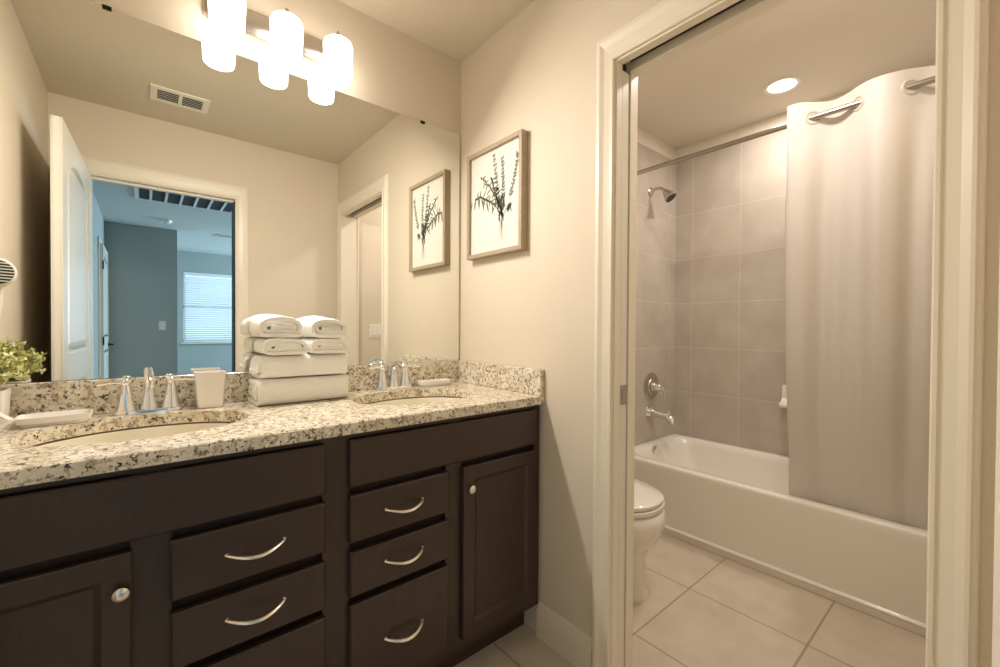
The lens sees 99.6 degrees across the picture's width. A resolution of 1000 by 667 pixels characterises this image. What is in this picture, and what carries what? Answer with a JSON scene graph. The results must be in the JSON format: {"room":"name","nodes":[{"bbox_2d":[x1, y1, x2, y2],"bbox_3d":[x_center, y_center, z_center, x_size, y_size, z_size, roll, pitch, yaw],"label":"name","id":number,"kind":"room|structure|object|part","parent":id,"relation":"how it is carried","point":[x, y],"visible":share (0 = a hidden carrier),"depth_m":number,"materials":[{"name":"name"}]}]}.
{"room":"bathroom","nodes":[
{"label":"bathroom","id":0,"kind":"room"},
{"bbox_2d":[7,0,460,383],"bbox_3d":[-0.822,-0.167,1.566,1.790,2.635,0.120,0,1,-40],"label":"wall","id":1,"kind":"structure","parent":0,"point":[393,70],"depth_m":1.70,"materials":[{"name":"beige paint"}]},
{"bbox_2d":[0,360,457,417],"bbox_3d":[-0.786,0.179,1.508,1.526,0.098,0.019,0,1,-40],"label":"backsplash","id":2,"kind":"structure","parent":1,"relation":"attached to","point":[38,397],"depth_m":1.25,"materials":[{"name":"stone"}]},
{"bbox_2d":[0,0,458,383],"bbox_3d":[-0.783,-0.404,1.512,1.534,1.064,0.006,0,1,-40],"label":"wall mirror","id":3,"kind":"object","parent":1,"relation":"attached to","point":[163,191],"visible":0.89,"depth_m":1.34,"materials":[{"name":"white mirror"}]},
{"bbox_2d":[102,4,111,10],"bbox_3d":[-1.127,-0.933,1.211,0.020,0.010,0.010,0,1,-40],"label":"mirror clip","id":4,"kind":"object","parent":3,"relation":"attached to","point":[103,5],"visible":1,"depth_m":1.21,"materials":[{"name":"brown metal"}]},
{"bbox_2d":[203,0,352,84],"bbox_3d":[-0.736,-1.015,1.447,0.450,0.170,0.151,0,1,-40],"label":"vanity light","id":5,"kind":"object","parent":1,"relation":"attached to","point":[230,21],"visible":1,"depth_m":1.42,"materials":[{"name":"white glass"}]},
{"bbox_3d":[-0.851,-0.997,1.318,0.101,0.135,0.101,0,1,-40],"label":"lamp shade","id":6,"kind":"part","parent":5,"relation":"part of","materials":[{"name":"white glass"}]},
{"bbox_3d":[-0.778,-1.056,1.496,0.450,0.090,0.022,0,1,-40],"label":"plate","id":7,"kind":"part","parent":5,"relation":"part of","materials":[{"name":"silver metal"}]},
{"bbox_3d":[-0.720,-0.997,1.428,0.101,0.135,0.101,0,1,-40],"label":"lamp shade","id":8,"kind":"part","parent":5,"relation":"part of","materials":[{"name":"white glass"}]},
{"bbox_3d":[-0.590,-0.998,1.538,0.101,0.135,0.101,0,1,-40],"label":"lamp shade","id":9,"kind":"part","parent":5,"relation":"part of","materials":[{"name":"white glass"}]},
{"bbox_2d":[339,0,534,61],"bbox_3d":[-0.281,-1.304,0.827,1.670,0.050,1.920,0,1,-40],"label":"ceiling","id":10,"kind":"structure","parent":0,"point":[455,28],"depth_m":1.73,"materials":[{"name":"beige paint"}]},
{"bbox_2d":[637,127,675,159],"bbox_3d":[0.980,-0.173,3.035,0.940,2.635,0.197,0,1,-40],"label":"wall","id":11,"kind":"structure","parent":0,"point":[643,137],"depth_m":2.99,"materials":[{"name":"beige paint"}]},
{"bbox_2d":[634,142,675,445],"bbox_3d":[1.009,-0.249,2.923,0.800,2.070,0.008,0,1,-40],"label":"tiled wall","id":12,"kind":"structure","parent":11,"relation":"attached to","point":[656,218],"depth_m":2.99,"materials":[{"name":"beige tile"}]},
{"bbox_2d":[643,373,665,399],"bbox_3d":[1.095,0.371,2.935,0.192,0.192,0.100,0,1,-40],"label":"shower valve","id":13,"kind":"object","parent":12,"relation":"attached to","point":[651,387],"visible":1,"depth_m":2.93,"materials":[{"name":"silver metal"}]},
{"bbox_3d":[1.109,0.398,2.926,0.062,0.104,0.066,0,1,-40],"label":"valve handle","id":14,"kind":"part","parent":13,"relation":"part of","materials":[{"name":"silver metal"}]},
{"bbox_2d":[646,406,675,424],"bbox_3d":[1.105,0.562,2.882,0.080,0.109,0.200,0,1,-40],"label":"tub spout","id":15,"kind":"object","parent":12,"relation":"attached to","point":[650,411],"visible":1,"depth_m":2.87,"materials":[{"name":"silver metal"}]},
{"bbox_2d":[648,187,675,202],"bbox_3d":[1.111,-0.950,2.877,0.085,0.126,0.178,0,1,-40],"label":"shower","id":16,"kind":"object","parent":12,"relation":"attached to","point":[669,195],"visible":1,"depth_m":2.84,"materials":[{"name":"silver metal"}]},
{"bbox_3d":[1.086,-0.980,2.894,0.025,0.052,0.115,0,1,-40],"label":"shower arm","id":17,"kind":"part","parent":16,"relation":"part of","materials":[{"name":"silver metal"}]},
{"bbox_2d":[454,533,925,666],"bbox_3d":[0.484,1.198,1.511,3.670,0.080,1.920,0,1,-40],"label":"floor","id":18,"kind":"structure","parent":0,"point":[702,608],"depth_m":1.66,"materials":[{"name":"tile"}]},
{"bbox_2d":[0,405,538,666],"bbox_3d":[-0.595,0.710,1.299,1.542,0.889,0.595,0,1,-40],"label":"vanity cabinet","id":19,"kind":"object","parent":18,"relation":"on","point":[415,545],"visible":0.98,"depth_m":1.03,"materials":[{"name":"brown wood"}]},
{"bbox_3d":[-0.872,0.719,0.743,0.339,0.565,0.018,0,1,-40],"label":"door","id":20,"kind":"part","parent":19,"relation":"part of","materials":[{"name":"brown wood"}]},
{"bbox_3d":[-0.741,0.509,0.825,0.026,0.026,0.020,0,1,-40],"label":"knob","id":21,"kind":"part","parent":19,"relation":"part of","materials":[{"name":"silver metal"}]},
{"bbox_3d":[-0.575,0.650,0.992,0.315,0.121,0.018,0,1,-40],"label":"drawer","id":22,"kind":"part","parent":19,"relation":"part of","materials":[{"name":"brown wood"}]},
{"bbox_3d":[-0.574,0.500,0.991,0.315,0.128,0.018,0,1,-40],"label":"drawer","id":23,"kind":"part","parent":19,"relation":"part of","materials":[{"name":"brown wood"}]},
{"bbox_3d":[-0.556,0.646,0.970,0.126,0.020,0.043,0,1,-40],"label":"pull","id":24,"kind":"part","parent":19,"relation":"part of","materials":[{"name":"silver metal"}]},
{"bbox_3d":[-0.555,0.500,0.968,0.126,0.020,0.043,0,1,-40],"label":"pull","id":25,"kind":"part","parent":19,"relation":"part of","materials":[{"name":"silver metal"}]},
{"bbox_3d":[-0.576,0.867,0.995,0.315,0.268,0.018,0,1,-40],"label":"drawer","id":26,"kind":"part","parent":19,"relation":"part of","materials":[{"name":"brown wood"}]},
{"bbox_2d":[0,360,543,489],"bbox_3d":[-0.604,0.199,1.308,1.546,0.131,0.560,0,1,-40],"label":"countertop","id":27,"kind":"structure","parent":19,"relation":"on","point":[482,387],"depth_m":1.18,"materials":[{"name":"stone"}]},
{"bbox_2d":[0,413,15,428],"bbox_3d":[-1.151,0.200,0.950,0.079,0.062,0.030,0,1,-22],"label":"packet","id":28,"kind":"object","parent":27,"relation":"on","point":[5,420],"visible":1,"depth_m":0.96,"materials":[{"name":"white paper"}]},
{"bbox_2d":[0,344,30,431],"bbox_3d":[-1.224,0.120,0.988,0.158,0.223,0.166,0,1,7],"label":"potted plant","id":29,"kind":"object","parent":27,"relation":"on","point":[8,367],"visible":1,"depth_m":1.01,"materials":[{"name":"green plant"}]},
{"bbox_3d":[-1.223,0.183,0.992,0.092,0.098,0.092,0,1,-40],"label":"pot","id":30,"kind":"part","parent":29,"relation":"part of","materials":[{"name":"white ceramic"}]},
{"bbox_2d":[14,409,92,427],"bbox_3d":[-1.148,0.219,1.091,0.138,0.024,0.091,0,1,-43],"label":"soap dish","id":31,"kind":"object","parent":27,"relation":"on","point":[31,420],"visible":0.97,"depth_m":1.08,"materials":[{"name":"white ceramic"}]},
{"bbox_2d":[32,421,233,446],"bbox_3d":[-0.902,0.342,1.073,0.497,0.151,0.373,0,1,-40],"label":"sink","id":32,"kind":"object","parent":27,"relation":"in","point":[143,432],"visible":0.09,"depth_m":1.18,"materials":[{"name":"beige ceramic"}]},
{"bbox_2d":[96,372,194,415],"bbox_3d":[-1.024,0.170,1.233,0.155,0.121,0.179,0,1,10],"label":"faucet","id":33,"kind":"object","parent":27,"relation":"on","point":[125,405],"visible":0.98,"depth_m":1.22,"materials":[{"name":"silver metal"}]},
{"bbox_3d":[-1.089,0.140,1.183,0.014,0.011,0.063,1,1,39],"label":"lever","id":34,"kind":"part","parent":33,"relation":"part of","materials":[{"name":"silver metal"}]},
{"bbox_3d":[-1.070,0.173,1.208,0.047,0.090,0.047,0,1,-40],"label":"handle","id":35,"kind":"part","parent":33,"relation":"part of","materials":[{"name":"silver metal"}]},
{"bbox_3d":[-1.031,0.224,1.241,0.158,0.012,0.052,0,1,-40],"label":"plate","id":36,"kind":"part","parent":33,"relation":"part of","materials":[{"name":"silver metal"}]},
{"bbox_3d":[-1.003,0.164,1.207,0.042,0.110,0.130,0,1,-40],"label":"spout","id":37,"kind":"part","parent":33,"relation":"part of","materials":[{"name":"silver metal"}]},
{"bbox_3d":[-0.992,0.173,1.274,0.047,0.090,0.047,0,1,-40],"label":"handle","id":38,"kind":"part","parent":33,"relation":"part of","materials":[{"name":"silver metal"}]},
{"bbox_3d":[-0.965,0.140,1.289,0.063,0.011,0.014,0,1,-29],"label":"lever","id":39,"kind":"part","parent":33,"relation":"part of","materials":[{"name":"silver metal"}]},
{"bbox_2d":[194,370,225,408],"bbox_3d":[-0.913,0.175,1.329,0.080,0.110,0.080,0,1,-40],"label":"tumbler","id":40,"kind":"object","parent":27,"relation":"on","point":[209,385],"visible":1,"depth_m":1.30,"materials":[{"name":"white ceramic"}]},
{"bbox_2d":[248,373,348,405],"bbox_3d":[-0.693,0.187,1.465,0.298,0.085,0.144,0,1,-40],"label":"bath towel","id":41,"kind":"object","parent":27,"relation":"on","point":[278,390],"visible":0.98,"depth_m":1.40,"materials":[{"name":"white fabric"}]},
{"bbox_2d":[249,353,347,378],"bbox_3d":[-0.692,0.106,1.465,0.298,0.074,0.145,0,1,-40],"label":"bath towel","id":42,"kind":"object","parent":41,"relation":"on","point":[261,366],"visible":0.98,"depth_m":1.40,"materials":[{"name":"white fabric"}]},
{"bbox_2d":[254,337,306,354],"bbox_3d":[-0.743,0.041,1.423,0.132,0.054,0.183,0,1,-40],"label":"hand towel","id":43,"kind":"object","parent":42,"relation":"on","point":[263,345],"visible":1,"depth_m":1.36,"materials":[{"name":"white fabric"}]},
{"bbox_2d":[249,314,301,336],"bbox_3d":[-0.753,-0.028,1.417,0.134,0.079,0.185,0,1,-40],"label":"washcloth","id":44,"kind":"object","parent":43,"relation":"on","point":[262,325],"visible":1,"depth_m":1.36,"materials":[{"name":"white fabric"}]},
{"bbox_2d":[300,337,348,353],"bbox_3d":[-0.637,0.041,1.514,0.130,0.053,0.184,0,1,-40],"label":"hand towel","id":45,"kind":"object","parent":42,"relation":"on","point":[315,345],"visible":0.88,"depth_m":1.45,"materials":[{"name":"white fabric"}]},
{"bbox_2d":[299,316,346,337],"bbox_3d":[-0.640,-0.026,1.518,0.126,0.078,0.185,0,1,-40],"label":"washcloth","id":46,"kind":"object","parent":45,"relation":"on","point":[312,326],"visible":0.98,"depth_m":1.45,"materials":[{"name":"white fabric"}]},
{"bbox_2d":[368,360,419,390],"bbox_3d":[-0.431,0.168,1.732,0.155,0.121,0.179,0,1,10],"label":"faucet","id":47,"kind":"object","parent":27,"relation":"on","point":[381,385],"visible":1,"depth_m":1.72,"materials":[{"name":"silver metal"}]},
{"bbox_3d":[-0.477,0.172,1.708,0.047,0.090,0.047,0,1,-40],"label":"handle","id":48,"kind":"part","parent":47,"relation":"part of","materials":[{"name":"silver metal"}]},
{"bbox_3d":[-0.439,0.222,1.741,0.158,0.012,0.052,0,1,-40],"label":"plate","id":49,"kind":"part","parent":47,"relation":"part of","materials":[{"name":"silver metal"}]},
{"bbox_3d":[-0.410,0.162,1.707,0.042,0.110,0.130,0,1,-40],"label":"spout","id":50,"kind":"part","parent":47,"relation":"part of","materials":[{"name":"silver metal"}]},
{"bbox_3d":[-0.400,0.171,1.773,0.047,0.090,0.047,0,1,-40],"label":"handle","id":51,"kind":"part","parent":47,"relation":"part of","materials":[{"name":"silver metal"}]},
{"bbox_2d":[366,396,461,404],"bbox_3d":[-0.313,0.340,1.569,0.497,0.151,0.373,0,1,-40],"label":"sink","id":52,"kind":"object","parent":27,"relation":"in","point":[425,399],"visible":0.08,"depth_m":1.74,"materials":[{"name":"beige ceramic"}]},
{"bbox_2d":[417,378,450,386],"bbox_3d":[-0.289,0.216,1.851,0.146,0.024,0.070,0,1,-40],"label":"soap dish","id":53,"kind":"object","parent":27,"relation":"on","point":[442,381],"visible":1,"depth_m":1.83,"materials":[{"name":"white ceramic"}]},
{"bbox_3d":[-0.287,0.866,1.238,0.313,0.268,0.018,0,1,-40],"label":"drawer","id":54,"kind":"part","parent":19,"relation":"part of","materials":[{"name":"brown wood"}]},
{"bbox_3d":[-0.286,0.649,1.236,0.313,0.121,0.018,0,1,-40],"label":"drawer","id":55,"kind":"part","parent":19,"relation":"part of","materials":[{"name":"brown wood"}]},
{"bbox_3d":[-0.285,0.499,1.234,0.313,0.128,0.018,0,1,-40],"label":"drawer","id":56,"kind":"part","parent":19,"relation":"part of","materials":[{"name":"brown wood"}]},
{"bbox_3d":[-0.268,0.865,1.216,0.126,0.020,0.043,0,1,-40],"label":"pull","id":57,"kind":"part","parent":19,"relation":"part of","materials":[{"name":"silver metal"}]},
{"bbox_3d":[-0.267,0.645,1.214,0.126,0.020,0.043,0,1,-40],"label":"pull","id":58,"kind":"part","parent":19,"relation":"part of","materials":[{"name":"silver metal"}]},
{"bbox_3d":[-0.266,0.499,1.212,0.126,0.020,0.043,0,1,-40],"label":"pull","id":59,"kind":"part","parent":19,"relation":"part of","materials":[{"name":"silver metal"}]},
{"bbox_3d":[-0.091,0.506,1.373,0.026,0.026,0.020,0,1,-40],"label":"knob","id":60,"kind":"part","parent":19,"relation":"part of","materials":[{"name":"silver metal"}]},
{"bbox_3d":[0.004,0.716,1.482,0.333,0.565,0.018,0,1,-40],"label":"door","id":61,"kind":"part","parent":19,"relation":"part of","materials":[{"name":"brown wood"}]},
{"bbox_2d":[633,479,665,602],"bbox_3d":[0.434,0.776,2.065,0.470,0.752,0.742,0,1,-40],"label":"toilet","id":62,"kind":"object","parent":18,"relation":"on","point":[649,511],"visible":0.23,"depth_m":1.81,"materials":[{"name":"white ceramic"}]},
{"bbox_3d":[0.506,0.723,1.979,0.372,0.024,0.502,0,1,-40],"label":"lid","id":63,"kind":"part","parent":62,"relation":"part of","materials":[{"name":"white ceramic"}]},
{"bbox_3d":[0.510,0.750,1.975,0.376,0.020,0.495,0,1,-40],"label":"seat","id":64,"kind":"part","parent":62,"relation":"part of","materials":[{"name":"white ceramic"}]},
{"bbox_2d":[634,434,927,636],"bbox_3d":[1.502,0.959,2.356,0.782,0.393,1.523,0,1,-40],"label":"bathtub","id":65,"kind":"object","parent":18,"relation":"on","point":[734,503],"visible":0.54,"depth_m":1.99,"materials":[{"name":"white ceramic"}]},
{"bbox_2d":[460,0,999,666],"bbox_3d":[0.396,-0.159,1.416,0.120,2.635,1.680,0,1,-40],"label":"wall","id":66,"kind":"structure","parent":0,"point":[533,307],"depth_m":1.53,"materials":[{"name":"beige paint"}]},
{"bbox_2d":[467,129,527,260],"bbox_3d":[-0.021,-0.565,1.790,0.034,0.466,0.364,0,1,-40],"label":"framed print","id":67,"kind":"object","parent":66,"relation":"attached to","point":[497,174],"visible":1,"depth_m":1.76,"materials":[{"name":"white paper"}]},
{"bbox_2d":[536,601,591,666],"bbox_3d":[0.227,1.092,1.518,0.014,0.130,0.256,0,1,-40],"label":"baseboard","id":68,"kind":"structure","parent":66,"relation":"attached to","point":[573,644],"depth_m":1.51,"materials":[{"name":"beige paint"}]},
{"bbox_2d":[617,70,628,666],"bbox_3d":[0.404,0.147,1.400,0.038,2.008,0.021,0,1,-40],"label":"door","id":69,"kind":"structure","parent":66,"relation":"in","point":[625,77],"depth_m":1.40,"materials":[{"name":"beige paint"}]},
{"bbox_3d":[0.409,0.202,1.395,0.035,0.065,0.005,0,1,-40],"label":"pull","id":70,"kind":"part","parent":69,"relation":"part of","materials":[{"name":"silver metal"}]},
{"bbox_2d":[622,0,744,71],"bbox_3d":[0.633,0.135,1.127,0.048,2.058,0.745,0,1,-40],"label":"door track","id":71,"kind":"object","parent":66,"relation":"attached to","point":[740,1],"depth_m":1.25,"materials":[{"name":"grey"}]},
{"bbox_2d":[610,0,785,666],"bbox_3d":[0.644,0.135,1.123,0.120,2.058,0.765,0,1,-40],"label":"trim","id":72,"kind":"structure","parent":66,"relation":"attached to","point":[742,12],"depth_m":1.37,"materials":[{"name":"beige paint"}]},
{"bbox_2d":[638,3,780,75],"bbox_3d":[0.690,0.101,1.175,0.017,2.124,0.878,0,1,-40],"label":"trim","id":73,"kind":"structure","parent":66,"relation":"attached to","point":[780,3],"depth_m":1.25,"materials":[{"name":"beige paint"}]},
{"bbox_2d":[592,0,989,666],"bbox_3d":[0.589,0.102,1.082,0.017,2.124,0.854,0,1,-40],"label":"trim","id":74,"kind":"structure","parent":66,"relation":"attached to","point":[962,26],"depth_m":0.79,"materials":[{"name":"beige paint"}]},
{"bbox_2d":[637,0,936,148],"bbox_3d":[1.176,-1.403,2.053,1.900,0.050,1.920,0,1,-40],"label":"ceiling","id":75,"kind":"structure","parent":0,"point":[715,87],"depth_m":2.14,"materials":[{"name":"beige paint"}]},
{"bbox_2d":[763,76,801,94],"bbox_3d":[1.568,-1.375,2.348,0.184,0.008,0.184,0,1,-40],"label":"recessed light","id":76,"kind":"object","parent":75,"relation":"in","point":[782,85],"visible":1,"depth_m":2.34,"materials":[{"name":"white plastic"}]},
{"bbox_2d":[676,62,935,157],"bbox_3d":[1.916,-0.162,2.568,0.112,2.635,1.723,0,1,-40],"label":"wall","id":77,"kind":"structure","parent":0,"point":[780,119],"depth_m":2.83,"materials":[{"name":"beige paint"}]},
{"bbox_2d":[674,129,788,456],"bbox_3d":[1.812,-0.241,2.598,0.008,2.070,1.525,0,1,-40],"label":"tiled wall","id":78,"kind":"structure","parent":77,"relation":"attached to","point":[730,362],"depth_m":2.87,"materials":[{"name":"beige tile"}]},
{"bbox_2d":[779,385,786,407],"bbox_3d":[1.786,0.388,2.560,0.082,0.137,0.145,0,1,-40],"label":"soap dish","id":79,"kind":"object","parent":78,"relation":"attached to","point":[783,403],"visible":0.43,"depth_m":2.61,"materials":[{"name":"white ceramic"}]},
{"bbox_3d":[1.110,-0.148,0.841,3.570,2.635,0.120,0,1,-40],"label":"wall","id":80,"kind":"structure","parent":0,"visible":0},
{"bbox_2d":[992,251,999,666],"bbox_3d":[0.092,0.107,0.073,0.865,2.130,0.013,0,1,-40],"label":"trim","id":81,"kind":"structure","parent":80,"relation":"attached to","point":[996,573],"depth_m":0.34,"materials":[{"name":"beige paint"}]},
{"bbox_3d":[2.012,-0.152,1.725,0.828,2.635,0.070,0,1,-40],"label":"wall","id":82,"kind":"structure","parent":0,"visible":0},
{"bbox_2d":[637,76,934,174],"bbox_3d":[1.270,-0.991,2.129,0.060,0.066,1.523,0,1,-40],"label":"curtain rod","id":83,"kind":"object","parent":82,"relation":"attached to","point":[930,80],"visible":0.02,"depth_m":2.08,"materials":[{"name":"silver metal"}]},
{"bbox_2d":[785,65,935,529],"bbox_3d":[1.564,-0.122,1.794,0.113,1.877,0.594,0,1,-40],"label":"shower curtain","id":84,"kind":"object","parent":83,"relation":"hanging from","point":[859,202],"visible":0.8,"depth_m":1.81,"materials":[{"name":"white fabric"}]}
]}

